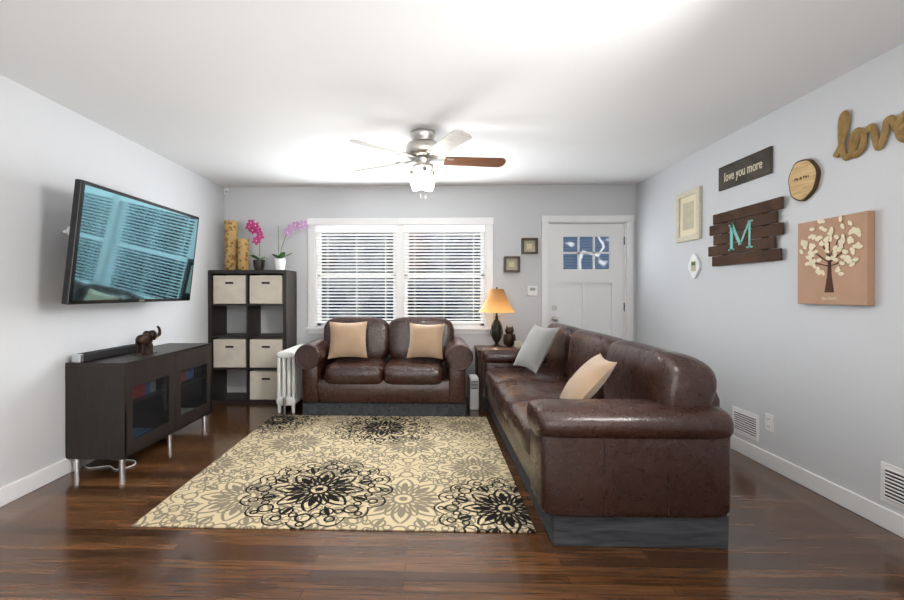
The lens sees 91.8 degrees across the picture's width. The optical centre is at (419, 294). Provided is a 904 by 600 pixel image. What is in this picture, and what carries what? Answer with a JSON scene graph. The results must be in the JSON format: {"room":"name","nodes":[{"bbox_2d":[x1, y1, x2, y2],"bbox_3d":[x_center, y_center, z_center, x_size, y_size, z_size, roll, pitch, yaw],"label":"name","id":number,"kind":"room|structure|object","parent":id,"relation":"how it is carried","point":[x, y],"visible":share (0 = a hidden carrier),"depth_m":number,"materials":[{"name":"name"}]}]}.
{"room":"living room","nodes":[
{"label":"living room","id":0,"kind":"room"},
{"bbox_2d":[0,74,223,487],"bbox_3d":[-2.460,-0.017,1.349,0.120,2.440,7.800,0,0,2],"label":"wall","id":1,"kind":"structure","parent":0,"point":[51,151],"depth_m":2.81,"materials":[{"name":"paint"}]},
{"bbox_2d":[0,458,95,506],"bbox_3d":[-2.393,1.150,1.352,0.016,0.105,7.560,0,0,2],"label":"baseboard","id":2,"kind":"structure","parent":1,"relation":"attached to","point":[15,490],"depth_m":2.67,"materials":[{"name":"white wood"}]},
{"bbox_2d":[63,226,69,235],"bbox_3d":[-2.308,-0.414,2.894,0.099,0.070,0.070,0,0,2],"label":"speaker","id":3,"kind":"object","parent":1,"relation":"attached to","point":[66,231],"visible":0.23,"depth_m":2.87},
{"bbox_2d":[61,179,198,304],"bbox_3d":[-2.166,-0.314,3.251,0.362,0.749,1.310,0,0,2],"label":"wall-mounted tv","id":4,"kind":"object","parent":1,"relation":"attached to","point":[124,248],"visible":1,"depth_m":3.01,"materials":[{"name":"black"}]},
{"bbox_2d":[224,184,635,387],"bbox_3d":[0.087,-0.034,5.121,4.765,2.440,0.120,0,0,2],"label":"wall","id":5,"kind":"structure","parent":0,"point":[516,212],"depth_m":5.05,"materials":[{"name":"paint"}]},
{"bbox_2d":[224,187,229,193],"bbox_3d":[-2.257,-1.209,5.106,0.065,0.075,0.026,0,0,2],"label":"detector","id":6,"kind":"object","parent":5,"relation":"attached to","point":[226,190],"visible":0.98,"depth_m":5.09,"materials":[{"name":"white plastic"}]},
{"bbox_2d":[227,386,484,396],"bbox_3d":[-0.452,1.134,5.072,3.692,0.105,0.016,0,0,2],"label":"baseboard","id":7,"kind":"structure","parent":5,"relation":"attached to","point":[236,388],"depth_m":5.11,"materials":[{"name":"white wood"}]},
{"bbox_2d":[306,217,493,333],"bbox_3d":[-0.229,-0.213,5.104,2.181,1.338,0.170,0,0,2],"label":"window","id":8,"kind":"structure","parent":5,"relation":"in","point":[314,326],"depth_m":5.06,"materials":[{"name":"white wood"}]},
{"bbox_2d":[316,225,484,322],"bbox_3d":[-0.230,-0.231,5.081,1.955,1.138,0.094,0,0,2],"label":"window blinds","id":9,"kind":"object","parent":8,"relation":"attached to","point":[466,230],"visible":0.83,"depth_m":5.09,"materials":[{"name":"white plastic"}]},
{"bbox_2d":[504,256,519,271],"bbox_3d":[1.055,-0.343,5.007,0.180,0.180,0.050,0,0,2],"label":"frame","id":10,"kind":"object","parent":5,"relation":"attached to","point":[511,263],"visible":1,"depth_m":5.03,"materials":[{"name":"brown wood"}]},
{"bbox_2d":[521,238,537,253],"bbox_3d":[1.257,-0.551,5.001,0.180,0.180,0.050,0,0,2],"label":"frame","id":11,"kind":"object","parent":5,"relation":"attached to","point":[529,245],"visible":1,"depth_m":5.02,"materials":[{"name":"brown wood"}]},
{"bbox_2d":[527,286,537,295],"bbox_3d":[1.292,-0.039,5.015,0.115,0.115,0.024,0,0,2],"label":"thermostat","id":12,"kind":"object","parent":5,"relation":"attached to","point":[532,290],"visible":1,"depth_m":5.00,"materials":[{"name":"white plastic"}]},
{"bbox_2d":[549,224,624,338],"bbox_3d":[1.922,0.177,5.011,0.868,1.976,0.124,0,0,2],"label":"door","id":13,"kind":"structure","parent":5,"relation":"attached to","point":[586,276],"depth_m":5.04,"materials":[{"name":"white wood"}]},
{"bbox_2d":[541,215,633,340],"bbox_3d":[1.917,0.143,5.059,1.046,2.087,0.144,0,0,2],"label":"door frame","id":14,"kind":"structure","parent":5,"relation":"attached to","point":[627,221],"depth_m":4.99,"materials":[{"name":"white wood"}]},
{"bbox_2d":[0,397,903,599],"bbox_3d":[-0.019,1.253,1.288,5.005,0.100,7.800,0,0,2],"label":"floor","id":15,"kind":"structure","parent":0,"point":[73,536],"depth_m":2.01,"materials":[{"name":"brown wood"}]},
{"bbox_2d":[83,459,135,469],"bbox_3d":[-2.157,1.186,3.116,0.336,0.014,0.306,0,0,2],"label":"cable","id":16,"kind":"object","parent":15,"relation":"on","point":[111,466],"visible":0.67,"depth_m":3.01,"materials":[{"name":"white plastic"}]},
{"bbox_2d":[65,343,210,473],"bbox_3d":[-2.138,0.823,3.465,0.400,0.740,1.140,0,0,2],"label":"tv console","id":17,"kind":"object","parent":15,"relation":"on","point":[121,408],"visible":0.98,"depth_m":3.00,"materials":[{"name":"black wood"}]},
{"bbox_2d":[71,344,134,362],"bbox_3d":[-2.273,0.425,3.257,0.066,0.056,0.720,0,0,2],"label":"soundbar","id":18,"kind":"object","parent":17,"relation":"on","point":[96,354],"visible":0.79,"depth_m":3.09,"materials":[{"name":"black plastic"}]},
{"bbox_2d":[131,326,161,354],"bbox_3d":[-2.086,0.350,3.357,0.133,0.206,0.227,0,0,17],"label":"elephant figurine","id":19,"kind":"object","parent":17,"relation":"on","point":[143,342],"visible":1,"depth_m":3.31,"materials":[{"name":"brown metal"}]},
{"bbox_2d":[208,270,296,403],"bbox_3d":[-1.868,0.462,4.916,0.860,1.450,0.360,0,0,2],"label":"shelf unit","id":20,"kind":"object","parent":15,"relation":"on","point":[217,320],"visible":0.6,"depth_m":4.78,"materials":[{"name":"black wood"}]},
{"bbox_2d":[213,275,244,303],"bbox_3d":[-2.069,-0.050,4.910,0.360,0.309,0.320,0,0,2],"label":"bin","id":21,"kind":"object","parent":20,"relation":"in","point":[227,289],"depth_m":4.75,"materials":[{"name":"fabric"}]},
{"bbox_2d":[213,338,245,367],"bbox_3d":[-2.069,0.645,4.913,0.360,0.310,0.320,0,0,2],"label":"bin","id":22,"kind":"object","parent":20,"relation":"in","point":[231,352],"depth_m":4.76,"materials":[{"name":"fabric"}]},
{"bbox_2d":[224,220,237,269],"bbox_3d":[-2.132,-0.544,4.929,0.148,0.560,0.148,0,0,2],"label":"vase","id":23,"kind":"object","parent":20,"relation":"on","point":[230,245],"visible":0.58,"depth_m":4.87,"materials":[{"name":"yellow ceramic"}]},
{"bbox_2d":[237,239,248,269],"bbox_3d":[-1.973,-0.439,4.885,0.127,0.350,0.127,0,0,2],"label":"vase","id":24,"kind":"object","parent":20,"relation":"on","point":[243,254],"visible":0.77,"depth_m":4.83,"materials":[{"name":"yellow ceramic"}]},
{"bbox_2d":[245,219,264,269],"bbox_3d":[-1.843,-0.550,4.892,0.214,0.571,0.190,0,0,2],"label":"orchid","id":25,"kind":"object","parent":20,"relation":"on","point":[252,226],"visible":0.94,"depth_m":4.87,"materials":[{"name":"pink plant"}]},
{"bbox_2d":[250,371,276,399],"bbox_3d":[-1.669,0.992,4.904,0.360,0.309,0.320,0,0,2],"label":"bin","id":26,"kind":"object","parent":20,"relation":"in","point":[263,384],"depth_m":4.75,"materials":[{"name":"fabric"}]},
{"bbox_2d":[245,275,282,303],"bbox_3d":[-1.669,-0.050,4.899,0.360,0.309,0.320,0,0,2],"label":"bin","id":27,"kind":"object","parent":20,"relation":"in","point":[264,289],"depth_m":4.74,"materials":[{"name":"fabric"}]},
{"bbox_2d":[245,338,282,370],"bbox_3d":[-1.669,0.645,4.902,0.360,0.310,0.320,0,0,2],"label":"bin","id":28,"kind":"object","parent":20,"relation":"in","point":[263,351],"depth_m":4.74,"materials":[{"name":"fabric"}]},
{"bbox_2d":[272,220,307,269],"bbox_3d":[-1.435,-0.542,4.872,0.398,0.557,0.197,0,0,2],"label":"orchid","id":29,"kind":"object","parent":20,"relation":"on","point":[279,263],"visible":0.98,"depth_m":4.84,"materials":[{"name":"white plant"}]},
{"bbox_2d":[276,344,303,413],"bbox_3d":[-1.334,0.878,4.678,0.200,0.620,0.726,0,0,2],"label":"radiator","id":30,"kind":"object","parent":15,"relation":"on","point":[289,381],"visible":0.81,"depth_m":4.38,"materials":[{"name":"white metal"}]},
{"bbox_2d":[132,415,535,532],"bbox_3d":[-0.423,1.190,3.232,2.070,0.008,2.025,0,0,2],"label":"rug","id":31,"kind":"object","parent":15,"relation":"on","point":[401,473],"visible":0.98,"depth_m":2.77,"materials":[{"name":"beige carpet"}]},
{"bbox_2d":[294,317,472,416],"bbox_3d":[-0.340,0.718,4.603,1.730,0.940,0.885,0,0,2],"label":"loveseat","id":32,"kind":"object","parent":15,"relation":"on","point":[386,377],"visible":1,"depth_m":4.22,"materials":[{"name":"brown leather"}]},
{"bbox_2d":[328,321,367,358],"bbox_3d":[-0.739,0.467,4.495,0.400,0.400,0.130,0,-22,-6],"label":"pillow","id":33,"kind":"object","parent":32,"relation":"on","point":[348,339],"visible":1,"depth_m":4.44,"materials":[{"name":"beige fabric"}]},
{"bbox_2d":[406,323,444,358],"bbox_3d":[0.061,0.476,4.477,0.380,0.380,0.130,0,-22,12],"label":"pillow","id":34,"kind":"object","parent":32,"relation":"on","point":[425,340],"visible":1,"depth_m":4.43,"materials":[{"name":"beige fabric"}]},
{"bbox_2d":[468,374,478,409],"bbox_3d":[0.561,1.024,4.582,0.093,0.330,0.220,0,0,2],"label":"box","id":35,"kind":"object","parent":15,"relation":"on","point":[473,391],"visible":1,"depth_m":4.47,"materials":[{"name":"white plastic"}]},
{"bbox_2d":[474,345,513,406],"bbox_3d":[0.855,0.888,4.793,0.480,0.600,0.420,0,0,2],"label":"end table","id":36,"kind":"object","parent":15,"relation":"on","point":[478,366],"visible":0.21,"depth_m":4.60,"materials":[{"name":"brown wood"}]},
{"bbox_2d":[479,287,514,346],"bbox_3d":[0.846,0.253,4.811,0.400,0.667,0.400,0,0,2],"label":"table lamp","id":37,"kind":"object","parent":36,"relation":"on","point":[496,301],"visible":0.96,"depth_m":4.73,"materials":[{"name":"metal"}]},
{"bbox_2d":[503,326,515,346],"bbox_3d":[0.963,0.459,4.691,0.136,0.256,0.106,0,0,2],"label":"owl figurine","id":38,"kind":"object","parent":36,"relation":"on","point":[509,337],"visible":0.94,"depth_m":4.66,"materials":[{"name":"brown ceramic"}]},
{"bbox_2d":[514,341,521,346],"bbox_3d":[1.041,0.542,4.637,0.075,0.090,0.026,0,0,12],"label":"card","id":39,"kind":"object","parent":36,"relation":"on","point":[517,343],"visible":0.64,"depth_m":4.63,"materials":[{"name":"paper"}]},
{"bbox_2d":[481,323,733,548],"bbox_3d":[1.060,0.737,3.252,0.946,0.915,2.484,0,0,2],"label":"sofa","id":40,"kind":"object","parent":15,"relation":"on","point":[634,450],"visible":0.94,"depth_m":2.06,"materials":[{"name":"brown leather"}]},
{"bbox_2d":[513,324,559,372],"bbox_3d":[1.014,0.467,3.842,0.130,0.440,0.440,31,-7,-12],"label":"sofa pillow","id":41,"kind":"object","parent":40,"relation":"on","point":[535,347],"visible":1,"depth_m":3.73,"materials":[{"name":"grey fabric"}]},
{"bbox_2d":[559,353,616,398],"bbox_3d":[0.967,0.508,2.543,0.130,0.380,0.380,40,6,7],"label":"sofa pillow","id":42,"kind":"object","parent":40,"relation":"on","point":[588,379],"visible":0.79,"depth_m":2.42,"materials":[{"name":"beige fabric"}]},
{"bbox_2d":[0,0,903,186],"bbox_3d":[-0.019,-1.287,1.276,5.005,0.100,7.800,0,0,2],"label":"ceiling","id":43,"kind":"structure","parent":0,"point":[262,93],"depth_m":2.47,"materials":[{"name":"paint"}]},
{"bbox_2d":[349,129,505,197],"bbox_3d":[0.054,-0.988,3.401,1.238,0.514,1.244,0,0,2],"label":"ceiling fan","id":44,"kind":"object","parent":43,"relation":"hanging from","point":[423,148],"visible":1,"depth_m":3.30,"materials":[{"name":"silver metal"}]},
{"bbox_2d":[635,43,903,515],"bbox_3d":[2.423,-0.017,1.215,0.120,2.440,7.800,0,0,2],"label":"wall","id":45,"kind":"structure","parent":0,"point":[823,384],"depth_m":2.77,"materials":[{"name":"paint"}]},
{"bbox_2d":[676,186,701,242],"bbox_3d":[2.424,-0.709,3.948,0.025,0.455,0.360,0,0,2],"label":"picture frame","id":46,"kind":"object","parent":45,"relation":"attached to","point":[688,215],"visible":0.98,"depth_m":3.93,"materials":[{"name":"wood"}]},
{"bbox_2d":[688,254,701,278],"bbox_3d":[2.422,-0.248,3.855,0.024,0.220,0.165,0,0,2],"label":"frame","id":47,"kind":"object","parent":45,"relation":"attached to","point":[694,266],"visible":0.94,"depth_m":3.84,"materials":[{"name":"plastic"}]},
{"bbox_2d":[732,406,758,442],"bbox_3d":[2.410,0.959,3.240,0.015,0.190,0.270,0,0,2],"label":"air vent","id":48,"kind":"object","parent":45,"relation":"in","point":[746,423],"visible":0.88,"depth_m":3.22,"materials":[{"name":"white plastic"}]},
{"bbox_2d":[719,146,772,190],"bbox_3d":[2.408,-0.921,3.252,0.020,0.185,0.540,0,0,2],"label":"sign","id":49,"kind":"object","parent":45,"relation":"attached to","point":[756,165],"visible":1,"depth_m":3.20,"materials":[{"name":"black wood"}]},
{"bbox_2d":[708,196,783,265],"bbox_3d":[2.402,-0.436,3.252,0.032,0.419,0.765,0,0,2],"label":"sign","id":50,"kind":"object","parent":45,"relation":"attached to","point":[765,230],"visible":0.96,"depth_m":3.18,"materials":[{"name":"brown wood"}]},
{"bbox_2d":[765,413,773,432],"bbox_3d":[2.407,0.885,3.010,0.008,0.115,0.072,0,0,2],"label":"electrical outlet","id":51,"kind":"object","parent":45,"relation":"attached to","point":[769,422],"visible":1,"depth_m":3.00,"materials":[{"name":"white plastic"}]},
{"bbox_2d":[788,159,820,200],"bbox_3d":[2.391,-0.709,2.721,0.025,0.258,0.213,0,0,2],"label":"art","id":52,"kind":"object","parent":45,"relation":"attached to","point":[804,178],"visible":0.98,"depth_m":2.70,"materials":[{"name":"brown wood"}]},
{"bbox_2d":[730,435,903,537],"bbox_3d":[2.355,1.151,1.222,0.016,0.105,7.560,0,0,2],"label":"baseboard","id":53,"kind":"structure","parent":45,"relation":"attached to","point":[881,516],"depth_m":2.56,"materials":[{"name":"white wood"}]},
{"bbox_2d":[798,211,874,305],"bbox_3d":[2.375,-0.191,2.516,0.044,0.502,0.440,0,0,2],"label":"canvas art","id":54,"kind":"object","parent":45,"relation":"attached to","point":[836,260],"visible":1,"depth_m":2.46,"materials":[{"name":"fabric"}]},
{"bbox_2d":[833,110,903,160],"bbox_3d":[2.380,-0.886,2.291,0.021,0.289,0.466,0,0,2],"label":"script sign","id":55,"kind":"object","parent":45,"relation":"attached to","point":[858,135],"visible":1,"depth_m":2.35,"materials":[{"name":"brown wood"}]},
{"bbox_2d":[880,461,903,509],"bbox_3d":[2.379,0.964,2.111,0.015,0.200,0.300,0,0,2],"label":"air vent","id":56,"kind":"object","parent":45,"relation":"in","point":[892,486],"visible":1,"depth_m":2.20,"materials":[{"name":"white plastic"}]},
{"label":"outside","id":57,"kind":"structure","parent":0,"visible":0},
{"bbox_2d":[322,233,479,320],"bbox_3d":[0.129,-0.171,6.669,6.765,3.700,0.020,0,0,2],"label":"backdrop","id":58,"kind":"structure","parent":57,"point":[408,281],"depth_m":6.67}
]}

